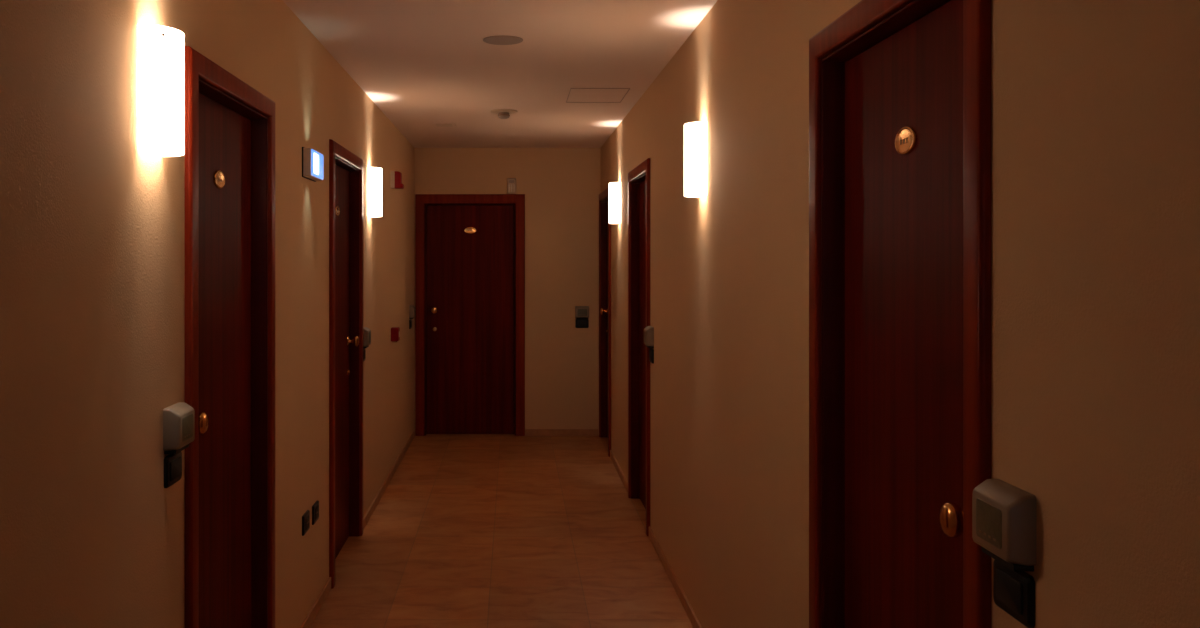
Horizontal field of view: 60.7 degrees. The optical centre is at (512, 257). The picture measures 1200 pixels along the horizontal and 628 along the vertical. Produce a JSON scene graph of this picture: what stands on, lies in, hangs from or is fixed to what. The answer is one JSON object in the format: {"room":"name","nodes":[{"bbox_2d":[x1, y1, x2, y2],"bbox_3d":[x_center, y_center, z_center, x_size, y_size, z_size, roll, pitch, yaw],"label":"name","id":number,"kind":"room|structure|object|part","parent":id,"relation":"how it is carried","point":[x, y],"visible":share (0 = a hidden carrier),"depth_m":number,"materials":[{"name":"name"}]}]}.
{"room":"hotel corridor","nodes":[
{"label":"hotel corridor","id":0,"kind":"room"},
{"bbox_2d":[0,0,413,627],"bbox_3d":[-1.020,0.304,2.625,0.250,2.611,13.250,0,0,0],"label":"wall","id":1,"kind":"structure","parent":0,"point":[92,223],"depth_m":2.41,"materials":[{"name":"beige paint"}]},
{"bbox_2d":[138,24,183,156],"bbox_3d":[-0.855,-0.408,2.515,0.080,0.300,0.176,0,0,0],"label":"wall sconce","id":2,"kind":"object","parent":1,"relation":"attached to","point":[160,48],"visible":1,"depth_m":2.44,"materials":[{"name":"white glass"}]},
{"bbox_2d":[164,452,181,487],"bbox_3d":[-0.888,0.552,2.672,0.014,0.080,0.118,0,0,0],"label":"switch plate","id":3,"kind":"object","parent":1,"relation":"attached to","point":[172,462],"visible":0.94,"depth_m":2.65,"materials":[{"name":"black plastic"}]},
{"bbox_2d":[163,402,194,453],"bbox_3d":[-0.873,0.445,2.672,0.045,0.118,0.128,0,0,0],"label":"card reader","id":4,"kind":"object","parent":1,"relation":"attached to","point":[178,418],"visible":1,"depth_m":2.62,"materials":[{"name":"grey plastic"}]},
{"bbox_2d":[185,46,274,627],"bbox_3d":[-0.938,0.516,3.273,0.125,2.188,0.986,0,0,0],"label":"door","id":5,"kind":"structure","parent":1,"relation":"in","point":[230,124],"depth_m":3.39,"materials":[{"name":"brown wood"}]},
{"bbox_3d":[-0.912,0.475,2.935,0.066,0.064,0.064,0,0,0],"label":"knob","id":6,"kind":"part","parent":5,"relation":"part of","materials":[{"name":"gold metal"}]},
{"bbox_3d":[-0.942,-0.252,3.273,0.007,0.060,0.112,0,0,0],"label":"number plate","id":7,"kind":"part","parent":5,"relation":"part of","materials":[{"name":"gold metal"}]},
{"bbox_2d":[302,510,309,535],"bbox_3d":[-0.888,1.138,4.385,0.013,0.084,0.122,0,0,0],"label":"power socket","id":8,"kind":"object","parent":1,"relation":"attached to","point":[306,517],"visible":1,"depth_m":4.36,"materials":[{"name":"black plastic"}]},
{"bbox_2d":[302,147,323,181],"bbox_3d":[-0.874,-0.408,4.465,0.042,0.128,0.285,0,0,0],"label":"sign","id":9,"kind":"object","parent":1,"relation":"attached to","point":[312,160],"visible":1,"depth_m":4.37,"materials":[{"name":"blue plastic"}]},
{"bbox_3d":[-0.892,-0.408,4.465,0.006,0.128,0.285,0,0,0],"label":"plate","id":10,"kind":"part","parent":9,"relation":"part of","materials":[{"name":"white plastic"}]},
{"bbox_2d":[311,149,323,179],"bbox_3d":[-0.857,-0.408,4.465,0.005,0.112,0.270,0,0,0],"label":"diffuser","id":11,"kind":"object","parent":9,"relation":"attached to","point":[317,159],"depth_m":4.45,"materials":[{"name":"blue"}]},
{"bbox_2d":[312,500,318,524],"bbox_3d":[-0.888,1.148,4.600,0.013,0.084,0.122,0,0,0],"label":"power socket","id":12,"kind":"object","parent":1,"relation":"attached to","point":[315,508],"visible":1,"depth_m":4.57,"materials":[{"name":"black plastic"}]},
{"bbox_2d":[329,139,362,588],"bbox_3d":[-0.938,0.516,5.470,0.125,2.188,1.010,0,0,0],"label":"door","id":13,"kind":"structure","parent":1,"relation":"in","point":[345,168],"depth_m":5.69,"materials":[{"name":"brown wood"}]},
{"bbox_3d":[-0.942,-0.252,5.470,0.007,0.060,0.112,0,0,0],"label":"number plate","id":14,"kind":"part","parent":13,"relation":"part of","materials":[{"name":"gold metal"}]},
{"bbox_3d":[-0.912,0.475,5.820,0.066,0.064,0.064,0,0,0],"label":"knob","id":15,"kind":"part","parent":13,"relation":"part of","materials":[{"name":"gold metal"}]},
{"bbox_2d":[300,429,414,627],"bbox_3d":[-0.889,1.581,2.625,0.011,0.058,13.250,0,0,0],"label":"baseboard","id":16,"kind":"structure","parent":1,"relation":"attached to","point":[313,612],"depth_m":6.20,"materials":[{"name":"tile"}]},
{"bbox_2d":[363,348,365,361],"bbox_3d":[-0.888,0.576,6.065,0.014,0.080,0.118,0,0,0],"label":"switch plate","id":17,"kind":"object","parent":1,"relation":"attached to","point":[364,350],"visible":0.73,"depth_m":6.05,"materials":[{"name":"black plastic"}]},
{"bbox_2d":[363,327,370,347],"bbox_3d":[-0.873,0.473,6.065,0.045,0.118,0.128,0,0,0],"label":"card reader","id":18,"kind":"object","parent":1,"relation":"attached to","point":[366,331],"visible":0.88,"depth_m":6.00,"materials":[{"name":"grey plastic"}]},
{"bbox_2d":[367,167,381,216],"bbox_3d":[-0.855,-0.408,6.345,0.080,0.300,0.176,0,0,0],"label":"wall sconce","id":19,"kind":"object","parent":1,"relation":"attached to","point":[374,174],"visible":1,"depth_m":6.27,"materials":[{"name":"glass"}]},
{"bbox_2d":[391,327,399,341],"bbox_3d":[-0.866,0.566,7.520,0.058,0.106,0.098,0,0,0],"label":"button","id":20,"kind":"object","parent":1,"relation":"attached to","point":[395,331],"visible":1,"depth_m":7.47,"materials":[{"name":"red plastic"}]},
{"bbox_2d":[390,170,403,188],"bbox_3d":[-0.850,-0.575,7.500,0.090,0.130,0.110,0,0,0],"label":"fire alarm","id":21,"kind":"object","parent":1,"relation":"attached to","point":[395,176],"visible":1,"depth_m":7.45,"materials":[{"name":"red plastic"}]},
{"bbox_2d":[409,305,415,318],"bbox_3d":[-0.873,0.467,8.860,0.045,0.118,0.128,0,0,0],"label":"card reader","id":22,"kind":"object","parent":1,"relation":"attached to","point":[412,309],"visible":1,"depth_m":8.80,"materials":[{"name":"grey plastic"}]},
{"bbox_2d":[283,0,717,147],"bbox_3d":[-0.050,-1.051,2.625,2.190,0.100,13.750,0,0,0],"label":"ceiling","id":23,"kind":"structure","parent":0,"point":[423,63],"depth_m":5.07,"materials":[{"name":"paint"}]},
{"bbox_2d":[432,123,455,126],"bbox_3d":[-0.515,-0.997,7.640,0.170,0.008,0.200,0,0,0],"label":"ceiling vent","id":24,"kind":"object","parent":23,"relation":"in","point":[434,124],"visible":1,"depth_m":7.63,"materials":[{"name":"paint"}]},
{"bbox_3d":[-0.515,-0.996,7.640,0.120,0.006,0.150,0,0,0],"label":"plate","id":25,"kind":"part","parent":24,"relation":"part of","materials":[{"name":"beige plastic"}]},
{"bbox_2d":[483,35,522,44],"bbox_3d":[-0.046,-0.997,4.680,0.184,0.008,0.184,0,0,0],"label":"ceiling speaker","id":26,"kind":"object","parent":23,"relation":"attached to","point":[502,39],"visible":1,"depth_m":4.66},
{"bbox_2d":[486,37,519,44],"bbox_3d":[-0.046,-0.995,4.680,0.158,0.005,0.158,0,0,-10],"label":"grille","id":27,"kind":"object","parent":26,"relation":"attached to","point":[490,40],"depth_m":4.66,"materials":[{"name":"white metal"}]},
{"bbox_2d":[490,109,516,118],"bbox_3d":[-0.062,-0.975,6.950,0.184,0.053,0.184,0,0,0],"label":"smoke detector","id":28,"kind":"object","parent":23,"relation":"attached to","point":[502,113],"visible":1,"depth_m":6.91,"materials":[{"name":"beige plastic"}]},
{"bbox_2d":[566,88,629,102],"bbox_3d":[0.515,-0.999,6.275,0.350,0.004,0.540,0,0,0],"label":"access panel","id":29,"kind":"object","parent":23,"relation":"attached to","point":[576,95],"visible":1,"depth_m":6.27,"materials":[{"name":"paint"}]},
{"bbox_2d":[310,432,692,627],"bbox_3d":[-0.050,1.660,2.625,2.190,0.100,13.750,0,0,0],"label":"floor","id":30,"kind":"structure","parent":0,"point":[467,530],"depth_m":5.65,"materials":[{"name":"ceramic"}]},
{"bbox_2d":[414,148,600,435],"bbox_3d":[-0.050,0.304,9.375,2.190,2.611,0.250,0,0,0],"label":"wall","id":31,"kind":"structure","parent":0,"point":[561,187],"depth_m":9.25,"materials":[{"name":"beige paint"}]},
{"bbox_2d":[415,194,524,435],"bbox_3d":[-0.389,0.516,9.293,0.993,2.188,0.125,0,0,0],"label":"door","id":32,"kind":"structure","parent":31,"relation":"in","point":[464,243],"depth_m":9.30,"materials":[{"name":"brown wood"}]},
{"bbox_3d":[-0.714,0.475,9.267,0.064,0.064,0.066,0,0,0],"label":"knob","id":33,"kind":"part","parent":32,"relation":"part of","materials":[{"name":"gold metal"}]},
{"bbox_3d":[-0.389,-0.252,9.296,0.112,0.060,0.007,0,0,0],"label":"number plate","id":34,"kind":"part","parent":32,"relation":"part of","materials":[{"name":"gold metal"}]},
{"bbox_2d":[507,178,515,193],"bbox_3d":[-0.012,-0.652,9.226,0.084,0.142,0.047,0,0,0],"label":"sensor","id":35,"kind":"object","parent":31,"relation":"attached to","point":[511,182],"visible":1,"depth_m":9.21,"materials":[{"name":"beige plastic"}]},
{"bbox_2d":[525,429,597,435],"bbox_3d":[0.441,1.581,9.245,0.665,0.058,0.011,0,0,0],"label":"baseboard","id":36,"kind":"structure","parent":31,"relation":"attached to","point":[528,432],"depth_m":9.24,"materials":[{"name":"tile"}]},
{"bbox_2d":[575,306,588,318],"bbox_3d":[0.626,0.493,9.228,0.128,0.118,0.045,0,0,0],"label":"card reader","id":37,"kind":"object","parent":31,"relation":"attached to","point":[581,312],"visible":1,"depth_m":9.21,"materials":[{"name":"grey plastic"}]},
{"bbox_2d":[576,319,588,327],"bbox_3d":[0.626,0.594,9.243,0.118,0.080,0.014,0,0,0],"label":"switch plate","id":38,"kind":"object","parent":31,"relation":"attached to","point":[580,323],"visible":1,"depth_m":9.24,"materials":[{"name":"black plastic"}]},
{"bbox_2d":[601,0,1199,627],"bbox_3d":[0.920,0.304,2.625,0.250,2.611,13.250,0,0,0],"label":"wall","id":39,"kind":"structure","parent":0,"point":[1095,104],"depth_m":1.61,"materials":[{"name":"beige paint"}]},
{"bbox_2d":[599,187,610,456],"bbox_3d":[0.838,0.516,8.745,0.125,2.188,0.980,0,0,0],"label":"door","id":40,"kind":"structure","parent":39,"relation":"in","point":[604,226],"depth_m":9.16,"materials":[{"name":"brown wood"}]},
{"bbox_3d":[0.812,0.475,9.080,0.066,0.064,0.064,0,0,0],"label":"knob","id":41,"kind":"part","parent":40,"relation":"part of","materials":[{"name":"gold metal"}]},
{"bbox_2d":[609,182,620,223],"bbox_3d":[0.755,-0.408,7.600,0.080,0.300,0.176,0,0,0],"label":"wall sconce","id":42,"kind":"object","parent":39,"relation":"attached to","point":[615,187],"visible":1,"depth_m":7.53,"materials":[{"name":"glass"}]},
{"bbox_2d":[628,158,649,535],"bbox_3d":[0.838,0.516,6.400,0.125,2.188,1.000,0,0,0],"label":"door","id":43,"kind":"structure","parent":39,"relation":"in","point":[639,177],"depth_m":6.82,"materials":[{"name":"brown wood"}]},
{"bbox_2d":[644,326,653,347],"bbox_3d":[0.773,0.450,5.815,0.045,0.118,0.128,0,0,0],"label":"card reader","id":44,"kind":"object","parent":39,"relation":"attached to","point":[649,330],"visible":1,"depth_m":5.75,"materials":[{"name":"grey plastic"}]},
{"bbox_2d":[649,348,653,363],"bbox_3d":[0.788,0.557,5.815,0.014,0.080,0.118,0,0,0],"label":"switch plate","id":45,"kind":"object","parent":39,"relation":"attached to","point":[651,351],"visible":0.98,"depth_m":5.77,"materials":[{"name":"black plastic"}]},
{"bbox_2d":[610,450,701,627],"bbox_3d":[0.789,1.581,2.127,0.011,0.058,12.255,0,0,0],"label":"baseboard","id":46,"kind":"structure","parent":39,"relation":"attached to","point":[684,601],"depth_m":5.13,"materials":[{"name":"tile"}]},
{"bbox_2d":[684,121,706,196],"bbox_3d":[0.755,-0.408,4.255,0.080,0.300,0.176,0,0,0],"label":"wall sconce","id":47,"kind":"object","parent":39,"relation":"attached to","point":[695,133],"visible":1,"depth_m":4.18,"materials":[{"name":"glass"}]},
{"bbox_2d":[809,0,990,627],"bbox_3d":[0.838,0.516,2.188,0.125,2.188,0.985,0,0,0],"label":"door","id":48,"kind":"structure","parent":39,"relation":"in","point":[900,90],"depth_m":2.23,"materials":[{"name":"brown wood"}]},
{"bbox_3d":[0.842,-0.252,2.188,0.007,0.060,0.112,0,0,0],"label":"number plate","id":49,"kind":"part","parent":48,"relation":"part of","materials":[{"name":"gold metal"}]},
{"bbox_3d":[0.812,0.475,1.850,0.066,0.064,0.064,0,0,0],"label":"knob","id":50,"kind":"part","parent":48,"relation":"part of","materials":[{"name":"gold metal"}]},
{"bbox_2d":[972,479,1035,571],"bbox_3d":[0.773,0.420,1.612,0.045,0.118,0.128,0,0,0],"label":"card reader","id":51,"kind":"object","parent":39,"relation":"attached to","point":[1003,513],"visible":1,"depth_m":1.57,"materials":[{"name":"grey plastic"}]},
{"bbox_2d":[993,560,1034,627],"bbox_3d":[0.788,0.527,1.612,0.014,0.080,0.118,0,0,0],"label":"switch plate","id":52,"kind":"object","parent":39,"relation":"attached to","point":[1013,591],"visible":0.9,"depth_m":1.59,"materials":[{"name":"black plastic"}]}
]}

